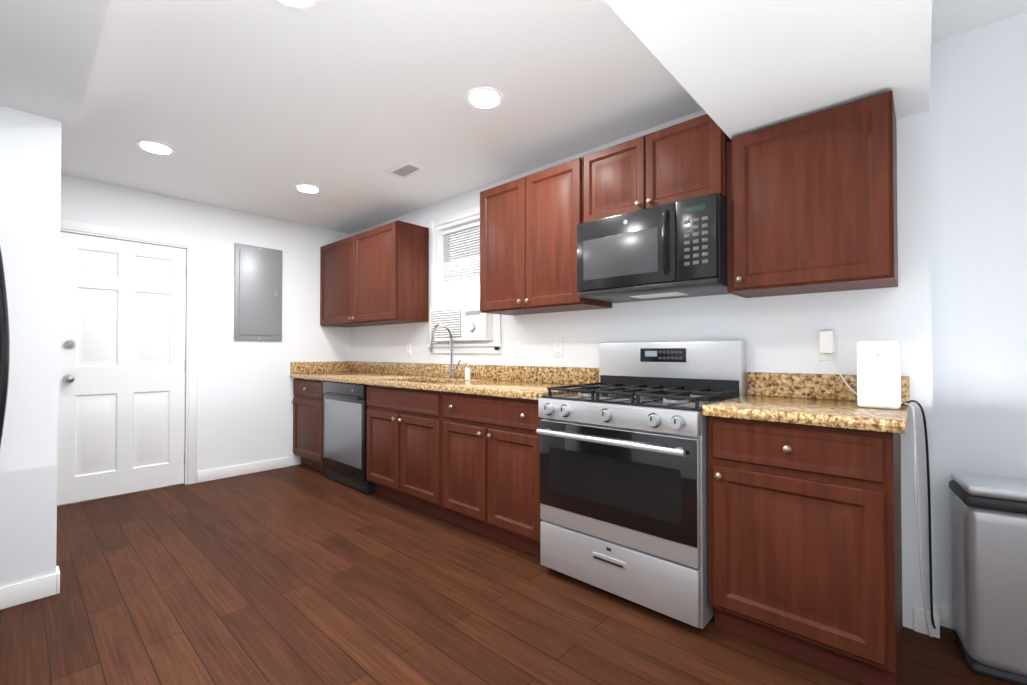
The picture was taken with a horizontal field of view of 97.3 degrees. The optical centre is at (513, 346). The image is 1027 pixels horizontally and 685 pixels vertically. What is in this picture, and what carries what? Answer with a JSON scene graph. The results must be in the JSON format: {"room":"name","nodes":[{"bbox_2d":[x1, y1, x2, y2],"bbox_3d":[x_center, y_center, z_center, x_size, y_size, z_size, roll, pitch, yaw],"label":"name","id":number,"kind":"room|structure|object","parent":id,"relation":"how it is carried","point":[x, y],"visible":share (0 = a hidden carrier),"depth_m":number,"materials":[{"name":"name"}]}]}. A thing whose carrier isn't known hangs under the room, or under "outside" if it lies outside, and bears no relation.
{"room":"kitchen","nodes":[
{"label":"kitchen","id":0,"kind":"room"},
{"bbox_2d":[0,105,61,586],"bbox_3d":[-2.940,-0.070,1.324,0.100,2.430,2.270,-1,-1,42],"label":"wall","id":1,"kind":"structure","parent":0,"point":[30,177],"depth_m":2.06,"materials":[{"name":"white paint"}]},
{"bbox_2d":[0,568,59,609],"bbox_3d":[-2.905,1.097,1.286,0.043,0.095,2.283,-1,-1,42],"label":"baseboard","id":2,"kind":"structure","parent":1,"relation":"attached to","point":[27,591],"depth_m":2.04,"materials":[{"name":"white wood"}]},
{"bbox_2d":[60,174,349,471],"bbox_3d":[-3.448,-0.047,3.257,0.150,2.430,4.750,-1,-1,42],"label":"wall","id":3,"kind":"structure","parent":0,"point":[245,395],"depth_m":4.13,"materials":[{"name":"white paint"}]},
{"bbox_2d":[57,232,186,506],"bbox_3d":[-3.056,0.165,3.579,0.117,2.014,0.795,-1,-1,42],"label":"entry door","id":4,"kind":"structure","parent":3,"relation":"in","point":[122,369],"depth_m":3.56,"materials":[{"name":"white wood"}]},
{"bbox_2d":[60,219,198,484],"bbox_3d":[-3.108,0.125,3.617,0.166,2.096,0.945,-1,-1,42],"label":"door frame","id":5,"kind":"structure","parent":3,"relation":"attached to","point":[191,247],"depth_m":3.87,"materials":[{"name":"white wood"}]},
{"bbox_2d":[197,457,288,482],"bbox_3d":[-2.478,1.132,4.190,0.013,0.095,0.762,-1,-1,42],"label":"baseboard","id":6,"kind":"structure","parent":3,"relation":"attached to","point":[219,473],"depth_m":4.16,"materials":[{"name":"white wood"}]},
{"bbox_2d":[234,243,281,340],"bbox_3d":[-2.402,-0.502,4.274,0.034,0.885,0.411,-1,-1,42],"label":"panel","id":7,"kind":"object","parent":3,"relation":"attached to","point":[257,293],"visible":1,"depth_m":4.25,"materials":[{"name":"grey metal"}]},
{"bbox_2d":[290,361,349,374],"bbox_3d":[-2.000,0.212,4.717,0.020,0.112,0.629,-1,-1,42],"label":"backsplash","id":8,"kind":"structure","parent":3,"relation":"attached to","point":[345,365],"depth_m":4.69,"materials":[{"name":"beige stone"}]},
{"bbox_2d":[320,236,362,326],"bbox_3d":[-1.648,-0.633,4.606,0.702,0.836,0.337,-1,-1,42],"label":"upper cabinet","id":9,"kind":"object","parent":3,"relation":"attached to","point":[335,257],"depth_m":4.48,"materials":[{"name":"brown wood"}]},
{"bbox_2d":[350,361,909,402],"bbox_3d":[-0.086,0.196,3.391,4.598,0.112,0.020,-1,-1,42],"label":"backsplash","id":10,"kind":"structure","parent":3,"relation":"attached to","point":[807,386],"depth_m":2.91,"materials":[{"name":"beige stone"}]},
{"bbox_2d":[0,464,1014,684],"bbox_3d":[-0.626,1.189,0.882,7.500,0.100,5.050,-1,-1,42],"label":"floor","id":11,"kind":"structure","parent":0,"point":[299,574],"depth_m":1.95,"materials":[{"name":"brown wood"}]},
{"bbox_2d":[0,247,9,446],"bbox_3d":[-2.090,0.259,1.290,0.900,1.750,0.869,-1,-1,42],"label":"fridge","id":12,"kind":"object","parent":11,"relation":"on","point":[4,348],"visible":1,"depth_m":1.56,"materials":[{"name":"black"}]},
{"bbox_2d":[291,379,361,473],"bbox_3d":[-1.752,0.745,4.501,0.670,0.876,0.607,-1,-1,42],"label":"base cabinet","id":13,"kind":"object","parent":11,"relation":"on","point":[308,399],"depth_m":4.27,"materials":[{"name":"brown wood"}]},
{"bbox_2d":[323,381,374,492],"bbox_3d":[-1.260,0.735,4.004,0.712,0.860,0.579,-1,-1,42],"label":"dishwasher","id":14,"kind":"object","parent":11,"relation":"on","point":[344,433],"visible":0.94,"depth_m":3.76,"materials":[{"name":"silver"}]},
{"bbox_2d":[362,379,437,517],"bbox_3d":[-0.619,0.733,3.472,0.938,0.876,0.607,-1,-1,42],"label":"base cabinet","id":15,"kind":"object","parent":11,"relation":"on","point":[402,423],"depth_m":3.22,"materials":[{"name":"brown wood"}]},
{"bbox_2d":[438,391,543,556],"bbox_3d":[0.045,0.725,2.870,0.855,0.876,0.607,-1,-1,42],"label":"base cabinet","id":16,"kind":"object","parent":11,"relation":"on","point":[489,447],"depth_m":2.63,"materials":[{"name":"brown wood"}]},
{"bbox_2d":[290,371,598,398],"bbox_3d":[-0.826,0.275,3.648,3.194,0.040,0.634,-1,-1,42],"label":"countertop","id":17,"kind":"structure","parent":16,"relation":"on","point":[500,388],"depth_m":3.13,"materials":[{"name":"beige stone"}]},
{"bbox_2d":[536,341,745,628],"bbox_3d":[0.626,0.564,2.261,0.804,1.185,0.720,-1,-1,42],"label":"range","id":18,"kind":"object","parent":11,"relation":"on","point":[624,480],"visible":0.96,"depth_m":2.04,"materials":[{"name":"silver metal"}]},
{"bbox_2d":[704,415,902,684],"bbox_3d":[1.185,0.713,1.834,0.573,0.876,0.607,-1,-1,42],"label":"base cabinet","id":19,"kind":"object","parent":11,"relation":"on","point":[804,525],"depth_m":1.58,"materials":[{"name":"brown wood"}]},
{"bbox_2d":[702,395,909,434],"bbox_3d":[1.185,0.252,1.822,0.608,0.040,0.634,-1,-1,42],"label":"countertop","id":20,"kind":"structure","parent":19,"relation":"on","point":[844,414],"depth_m":1.64,"materials":[{"name":"beige stone"}]},
{"bbox_2d":[857,341,900,409],"bbox_3d":[1.393,0.105,1.725,0.125,0.251,0.126,-1,-1,42],"label":"box","id":21,"kind":"object","parent":20,"relation":"on","point":[878,374],"visible":1,"depth_m":1.68,"materials":[{"name":"white plastic"}]},
{"bbox_2d":[949,472,1026,684],"bbox_3d":[1.869,0.818,1.525,0.536,0.658,0.303,0,-1,34],"label":"trash can","id":22,"kind":"object","parent":11,"relation":"on","point":[989,533],"visible":1,"depth_m":1.56,"materials":[{"name":"grey plastic"}]},
{"bbox_2d":[61,0,1026,233],"bbox_3d":[-0.626,-1.341,0.913,7.500,0.100,5.050,-1,-1,42],"label":"ceiling","id":23,"kind":"structure","parent":0,"point":[260,107],"depth_m":2.30,"materials":[{"name":"white paint"}]},
{"bbox_2d":[0,0,109,124],"bbox_3d":[-0.832,-1.203,-0.543,5.550,0.210,2.320,-1,-1,42],"label":"soffit","id":24,"kind":"structure","parent":23,"relation":"attached to","point":[48,49],"depth_m":1.65,"materials":[{"name":"white paint"}]},
{"bbox_2d":[137,140,174,153],"bbox_3d":[-2.252,-1.261,2.851,0.208,0.011,0.188,-1,-1,42],"label":"recessed light","id":25,"kind":"object","parent":23,"relation":"in","point":[149,145],"depth_m":2.85,"materials":[{"name":"white plastic"}]},
{"bbox_2d":[276,0,318,8],"bbox_3d":[-0.792,-1.276,1.662,0.116,0.011,0.108,-1,-1,42],"label":"recessed light","id":26,"kind":"object","parent":23,"relation":"in","point":[297,4],"depth_m":1.67,"materials":[{"name":"white plastic"}]},
{"bbox_2d":[294,183,320,192],"bbox_3d":[-1.621,-1.253,3.560,0.206,0.011,0.193,-1,-1,42],"label":"recessed light","id":27,"kind":"object","parent":23,"relation":"in","point":[309,188],"depth_m":3.57,"materials":[{"name":"white plastic"}]},
{"bbox_2d":[384,160,427,178],"bbox_3d":[-0.766,-1.257,3.220,0.300,0.010,0.170,-1,-1,42],"label":"ceiling vent","id":28,"kind":"object","parent":23,"relation":"in","point":[406,169],"visible":0.96,"depth_m":3.20,"materials":[{"name":"white"}]},
{"bbox_2d":[466,86,502,108],"bbox_3d":[-0.146,-1.268,2.297,0.196,0.011,0.194,-1,-1,42],"label":"recessed light","id":29,"kind":"object","parent":23,"relation":"in","point":[482,97],"depth_m":2.29,"materials":[{"name":"white plastic"}]},
{"bbox_2d":[604,0,931,139],"bbox_3d":[0.662,-1.122,1.206,0.670,0.330,2.280,-1,-1,42],"label":"soffit","id":30,"kind":"structure","parent":23,"relation":"attached to","point":[735,68],"depth_m":1.47,"materials":[{"name":"white paint"}]},
{"bbox_2d":[350,109,934,628],"bbox_3d":[-0.065,-0.044,3.494,4.840,2.430,0.150,-1,-1,42],"label":"wall","id":31,"kind":"structure","parent":0,"point":[778,333],"depth_m":2.12,"materials":[{"name":"white paint"}]},
{"bbox_2d":[352,220,428,325],"bbox_3d":[-1.128,-0.639,4.134,0.702,0.836,0.337,-1,-1,42],"label":"upper cabinet","id":32,"kind":"object","parent":31,"relation":"attached to","point":[390,262],"depth_m":3.94,"materials":[{"name":"brown wood"}]},
{"bbox_2d":[407,344,410,355],"bbox_3d":[-0.974,0.032,4.212,0.072,0.115,0.009,-1,-1,42],"label":"electrical outlet plate","id":33,"kind":"object","parent":31,"relation":"attached to","point":[408,345],"depth_m":4.21,"materials":[{"name":"white plastic"}]},
{"bbox_2d":[427,206,501,353],"bbox_3d":[-0.374,-0.528,3.758,0.889,1.169,0.185,-1,-1,42],"label":"window","id":34,"kind":"structure","parent":31,"relation":"attached to","point":[441,282],"depth_m":3.81,"materials":[{"name":"white"}]},
{"bbox_2d":[430,303,492,341],"bbox_3d":[-0.402,-0.187,3.723,0.689,0.286,0.247,-1,-1,42],"label":"air conditioner unit","id":35,"kind":"object","parent":34,"relation":"in","point":[470,322],"visible":0.75,"depth_m":3.60,"materials":[{"name":"white plastic"}]},
{"bbox_2d":[514,342,520,357],"bbox_3d":[0.028,0.021,3.302,0.072,0.115,0.009,-1,-1,42],"label":"electrical outlet plate","id":36,"kind":"object","parent":31,"relation":"attached to","point":[517,345],"depth_m":3.30,"materials":[{"name":"white plastic"}]},
{"bbox_2d":[480,158,611,314],"bbox_3d":[0.184,-0.653,2.943,0.836,0.836,0.337,-1,-1,42],"label":"upper cabinet","id":37,"kind":"object","parent":31,"relation":"attached to","point":[528,224],"depth_m":2.79,"materials":[{"name":"brown wood"}]},
{"bbox_2d":[554,341,562,357],"bbox_3d":[0.301,0.018,3.054,0.072,0.115,0.009,-1,-1,42],"label":"electrical outlet plate","id":38,"kind":"object","parent":31,"relation":"attached to","point":[558,345],"depth_m":3.05,"materials":[{"name":"white plastic"}]},
{"bbox_2d":[580,114,724,223],"bbox_3d":[0.776,-0.878,2.409,0.753,0.400,0.337,-1,-1,42],"label":"upper cabinet","id":39,"kind":"object","parent":31,"relation":"attached to","point":[684,160],"depth_m":2.25,"materials":[{"name":"brown wood"}]},
{"bbox_2d":[577,193,730,302],"bbox_3d":[0.735,-0.471,2.354,0.740,0.405,0.464,-1,-1,42],"label":"microwave","id":40,"kind":"object","parent":39,"relation":"attached to","point":[678,249],"visible":0.96,"depth_m":2.18,"materials":[{"name":"black"}]},
{"bbox_2d":[818,330,837,360],"bbox_3d":[1.404,-0.004,2.025,0.072,0.135,0.050,-1,-1,42],"label":"electrical outlet plate","id":41,"kind":"object","parent":31,"relation":"attached to","point":[827,343],"depth_m":2.02,"materials":[{"name":"white plastic"}]},
{"bbox_2d":[831,353,941,636],"bbox_3d":[1.415,0.580,1.749,0.351,1.122,0.518,-1,-1,42],"label":"power cord","id":42,"kind":"object","parent":41,"relation":"hanging from","point":[916,485],"visible":0.94,"depth_m":1.77,"materials":[{"name":"black plastic"}]},
{"bbox_2d":[724,90,897,297],"bbox_3d":[1.270,-0.591,1.956,0.583,0.688,0.337,-1,-1,42],"label":"upper cabinet","id":43,"kind":"object","parent":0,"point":[811,203],"depth_m":1.80,"materials":[{"name":"brown wood"}]},
{"bbox_2d":[930,12,1026,604],"bbox_3d":[2.792,-0.074,1.062,2.660,2.430,0.150,-1,-1,42],"label":"wall","id":44,"kind":"structure","parent":0,"point":[978,134],"depth_m":1.81,"materials":[{"name":"white paint"}]},
{"bbox_2d":[932,601,954,631],"bbox_3d":[2.673,1.094,1.028,2.510,0.095,0.040,-1,-1,42],"label":"baseboard","id":45,"kind":"structure","parent":44,"relation":"attached to","point":[943,614],"depth_m":1.85,"materials":[{"name":"white wood"}]},
{"label":"outside","id":46,"kind":"structure","parent":0,"visible":0},
{"bbox_2d":[450,227,479,302],"bbox_3d":[-0.299,-0.537,3.841,1.145,1.425,0.010,-1,-1,42],"label":"sky","id":47,"kind":"structure","parent":46,"point":[467,292],"depth_m":3.94,"materials":[{"name":"white"}]}
]}

